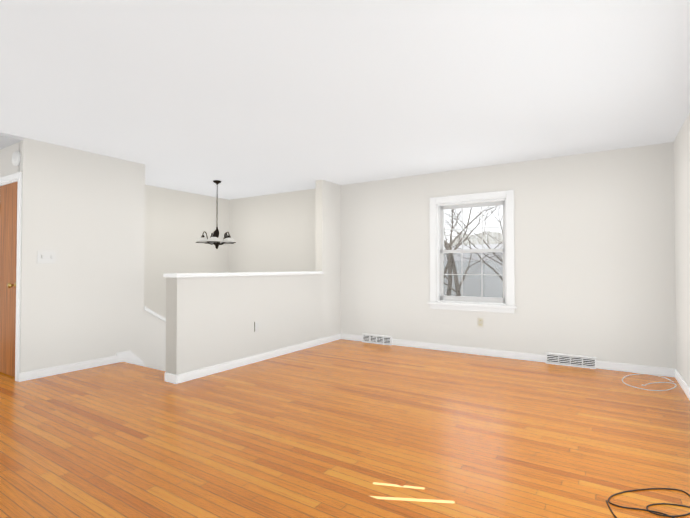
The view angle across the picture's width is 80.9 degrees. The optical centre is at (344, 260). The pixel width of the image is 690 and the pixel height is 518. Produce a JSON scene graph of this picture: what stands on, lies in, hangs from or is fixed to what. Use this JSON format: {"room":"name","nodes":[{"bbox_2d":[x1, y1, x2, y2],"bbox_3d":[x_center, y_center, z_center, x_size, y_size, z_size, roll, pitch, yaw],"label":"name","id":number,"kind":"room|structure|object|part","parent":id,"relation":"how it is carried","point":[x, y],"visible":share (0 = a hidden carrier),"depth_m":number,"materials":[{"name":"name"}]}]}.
{"room":"empty living room","nodes":[
{"label":"empty living room","id":0,"kind":"room"},
{"bbox_2d":[0,142,19,182],"bbox_3d":[-4.421,0.000,4.878,2.745,2.440,0.115,-1,-1,33],"label":"wall","id":1,"kind":"structure","parent":0,"point":[7,167],"depth_m":4.27,"materials":[{"name":"paint"}]},
{"bbox_2d":[0,181,17,376],"bbox_3d":[-3.529,0.194,4.270,0.558,2.007,0.035,-1,-1,33],"label":"closet door","id":2,"kind":"structure","parent":1,"relation":"in","point":[8,228],"depth_m":4.26,"materials":[{"name":"brown wood"}]},
{"bbox_2d":[7,282,15,287],"bbox_3d":[-3.381,0.257,4.111,0.064,0.064,0.072,-1,-1,33],"label":"door knob","id":3,"kind":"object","parent":2,"relation":"attached to","point":[9,285],"depth_m":4.09,"materials":[{"name":"gold metal"}]},
{"bbox_2d":[0,172,21,380],"bbox_3d":[-3.518,0.162,4.287,0.710,2.095,0.133,-1,-1,33],"label":"door frame","id":4,"kind":"structure","parent":1,"relation":"attached to","point":[14,177],"depth_m":4.05,"materials":[{"name":"white wood"}]},
{"bbox_2d":[12,151,20,165],"bbox_3d":[-3.347,-1.033,4.117,0.150,0.150,0.038,-1,-1,33],"label":"detector","id":5,"kind":"object","parent":1,"relation":"attached to","point":[16,158],"visible":1,"depth_m":4.09,"materials":[{"name":"white plastic"}]},
{"bbox_2d":[18,137,165,372],"bbox_3d":[-2.567,1.205,5.172,0.115,4.840,2.642,-1,-1,33],"label":"wall","id":6,"kind":"structure","parent":0,"point":[83,217],"depth_m":4.52,"materials":[{"name":"paint"}]},
{"bbox_2d":[37,251,55,262],"bbox_3d":[-3.114,-0.031,4.226,0.006,0.130,0.170,-1,-1,33],"label":"switch plate","id":7,"kind":"object","parent":6,"relation":"attached to","point":[46,256],"visible":1,"depth_m":4.22,"materials":[{"name":"white plastic"}]},
{"bbox_2d":[19,356,116,381],"bbox_3d":[-2.976,1.170,4.415,0.015,0.085,0.957,-1,-1,33],"label":"baseboard","id":8,"kind":"structure","parent":6,"relation":"attached to","point":[45,372],"depth_m":4.35,"materials":[{"name":"white wood"}]},
{"bbox_2d":[116,351,143,365],"bbox_3d":[-2.625,1.414,4.957,0.015,0.615,0.340,-1,-1,33],"label":"trim","id":9,"kind":"structure","parent":6,"relation":"attached to","point":[129,357],"depth_m":4.94,"materials":[{"name":"white wood"}]},
{"bbox_2d":[144,306,165,321],"bbox_3d":[-2.216,1.048,5.723,0.155,0.910,1.380,-1,-1,33],"label":"trim","id":10,"kind":"structure","parent":6,"relation":"on","point":[154,313],"depth_m":5.21,"materials":[{"name":"white wood"}]},
{"bbox_2d":[166,277,176,374],"bbox_3d":[-1.718,0.646,4.007,0.175,0.949,0.004,-1,-1,33],"label":"wall","id":11,"kind":"structure","parent":0,"point":[171,325],"depth_m":4.00,"materials":[{"name":"paint"}]},
{"bbox_2d":[144,185,228,317],"bbox_3d":[-2.961,0.732,6.828,0.150,3.840,2.430,-1,-1,33],"label":"wall","id":12,"kind":"structure","parent":0,"point":[178,223],"depth_m":6.88,"materials":[{"name":"paint"}]},
{"bbox_2d":[177,180,340,374],"bbox_3d":[-0.930,0.606,5.239,0.175,3.640,2.920,-1,-1,33],"label":"wall","id":13,"kind":"structure","parent":0,"point":[217,317],"depth_m":4.92,"materials":[{"name":"paint"}]},
{"bbox_2d":[163,271,323,277],"bbox_3d":[-1.068,0.169,5.031,0.219,0.038,2.453,-1,-1,33],"label":"trim","id":14,"kind":"structure","parent":13,"relation":"on","point":[176,275],"depth_m":4.59,"materials":[{"name":"white wood"}]},
{"bbox_2d":[254,321,259,331],"bbox_3d":[-1.057,0.796,4.869,0.007,0.119,0.084,-1,-1,33],"label":"outlet","id":15,"kind":"object","parent":13,"relation":"attached to","point":[257,326],"visible":1,"depth_m":4.87,"materials":[{"name":"white plastic"}]},
{"bbox_2d":[171,334,342,383],"bbox_3d":[-0.876,1.182,5.168,0.045,0.085,2.905,-1,-1,33],"label":"baseboard","id":16,"kind":"structure","parent":13,"relation":"attached to","point":[207,371],"depth_m":4.70,"materials":[{"name":"white wood"}]},
{"bbox_2d":[315,180,322,270],"bbox_3d":[-0.389,-0.518,6.062,0.130,1.366,0.004,-1,-1,33],"label":"wall","id":17,"kind":"structure","parent":0,"point":[319,227],"depth_m":6.06,"materials":[{"name":"beige paint"}]},
{"bbox_2d":[0,339,689,517],"bbox_3d":[-1.832,1.325,3.709,8.644,0.250,6.450,-1,-1,33],"label":"floor","id":18,"kind":"structure","parent":0,"point":[341,428],"depth_m":2.66,"materials":[{"name":"brown wood"}]},
{"bbox_2d":[606,488,689,517],"bbox_3d":[1.476,1.167,1.875,0.454,0.006,0.560,-1,-1,33],"label":"cord","id":19,"kind":"object","parent":18,"relation":"on","point":[660,514],"visible":1,"depth_m":1.92,"materials":[{"name":"black plastic"}]},
{"bbox_2d":[622,374,676,390],"bbox_3d":[3.001,1.201,4.009,0.435,0.010,0.688,-1,-1,33],"label":"cord","id":20,"kind":"object","parent":18,"relation":"on","point":[651,383],"visible":0.96,"depth_m":3.94,"materials":[{"name":"white plastic"}]},
{"bbox_2d":[0,0,689,199],"bbox_3d":[-1.791,-1.298,3.815,8.644,0.180,6.600,-1,-1,33],"label":"ceiling","id":21,"kind":"structure","parent":0,"point":[244,98],"depth_m":2.87,"materials":[{"name":"paint"}]},
{"bbox_2d":[196,180,235,248],"bbox_3d":[-1.928,-0.677,6.140,0.586,1.045,0.572,-1,-1,33],"label":"chandelier","id":22,"kind":"object","parent":21,"relation":"hanging from","point":[215,240],"visible":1,"depth_m":6.08,"materials":[{"name":"black metal"}]},
{"bbox_3d":[-1.935,-0.677,6.125,0.124,1.045,0.124,-1,-1,33],"label":"frame","id":23,"kind":"part","parent":22,"relation":"part of","materials":[{"name":"brown metal"}]},
{"bbox_2d":[229,142,675,368],"bbox_3d":[0.630,0.719,6.062,7.024,3.840,0.150,-1,-1,33],"label":"wall","id":24,"kind":"structure","parent":0,"point":[594,250],"depth_m":4.92,"materials":[{"name":"paint"}]},
{"bbox_2d":[362,333,391,344],"bbox_3d":[0.474,1.176,6.023,0.485,0.125,0.040,-1,-1,33],"label":"floor vent","id":25,"kind":"object","parent":24,"relation":"in","point":[377,339],"visible":1,"depth_m":6.00,"materials":[{"name":"white metal"}]},
{"bbox_2d":[427,190,516,313],"bbox_3d":[1.672,-0.102,5.375,1.148,1.540,0.205,-1,-1,33],"label":"window","id":26,"kind":"structure","parent":24,"relation":"in","point":[508,305],"depth_m":5.37,"materials":[{"name":"white wood"}]},
{"bbox_3d":[1.704,-0.104,5.425,0.878,1.315,0.063,-1,-1,33],"label":"window sash","id":27,"kind":"part","parent":26,"relation":"part of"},
{"bbox_3d":[1.703,-0.109,5.425,0.798,1.215,0.036,-1,-1,33],"label":"glass","id":28,"kind":"part","parent":26,"relation":"part of","materials":[{"name":"clear glass"}]},
{"bbox_2d":[444,252,502,297],"bbox_3d":[1.723,0.215,5.451,0.878,0.678,0.002,-1,-1,33],"label":"screen","id":29,"kind":"object","parent":26,"relation":"attached to","point":[481,265],"depth_m":5.44,"materials":[{"name":"grey metal"}]},
{"bbox_2d":[477,318,482,326],"bbox_3d":[1.754,0.806,5.248,0.072,0.115,0.006,-1,-1,33],"label":"outlet","id":30,"kind":"object","parent":24,"relation":"attached to","point":[480,322],"visible":1,"depth_m":5.24,"materials":[{"name":"beige plastic"}]},
{"bbox_2d":[343,334,670,376],"bbox_3d":[1.656,1.184,5.297,4.110,0.085,0.018,-1,-1,33],"label":"baseboard","id":31,"kind":"structure","parent":24,"relation":"attached to","point":[660,371],"depth_m":5.04,"materials":[{"name":"white wood"}]},
{"bbox_2d":[546,352,595,368],"bbox_3d":[2.596,1.154,4.665,0.505,0.125,0.040,-1,-1,33],"label":"floor vent","id":32,"kind":"object","parent":24,"relation":"in","point":[571,360],"visible":1,"depth_m":4.65,"materials":[{"name":"white metal"}]},
{"bbox_2d":[673,113,689,387],"bbox_3d":[1.745,0.068,1.440,0.150,2.690,6.450,-1,-1,33],"label":"wall","id":33,"kind":"structure","parent":0,"point":[681,146],"depth_m":3.78,"materials":[{"name":"paint"}]},
{"bbox_2d":[671,369,689,399],"bbox_3d":[1.724,1.122,1.543,0.015,0.085,6.270,-1,-1,33],"label":"baseboard","id":34,"kind":"structure","parent":33,"relation":"attached to","point":[674,373],"depth_m":3.82,"materials":[{"name":"white wood"}]},
{"label":"outside","id":35,"kind":"structure","parent":0,"visible":0},
{"bbox_2d":[443,205,502,297],"bbox_3d":[3.929,-1.361,51.661,138.000,9.904,79.550,-1,-1,33],"label":"garden","id":36,"kind":"object","parent":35,"point":[478,244],"depth_m":25.01,"materials":[{"name":"plant"}]}
]}

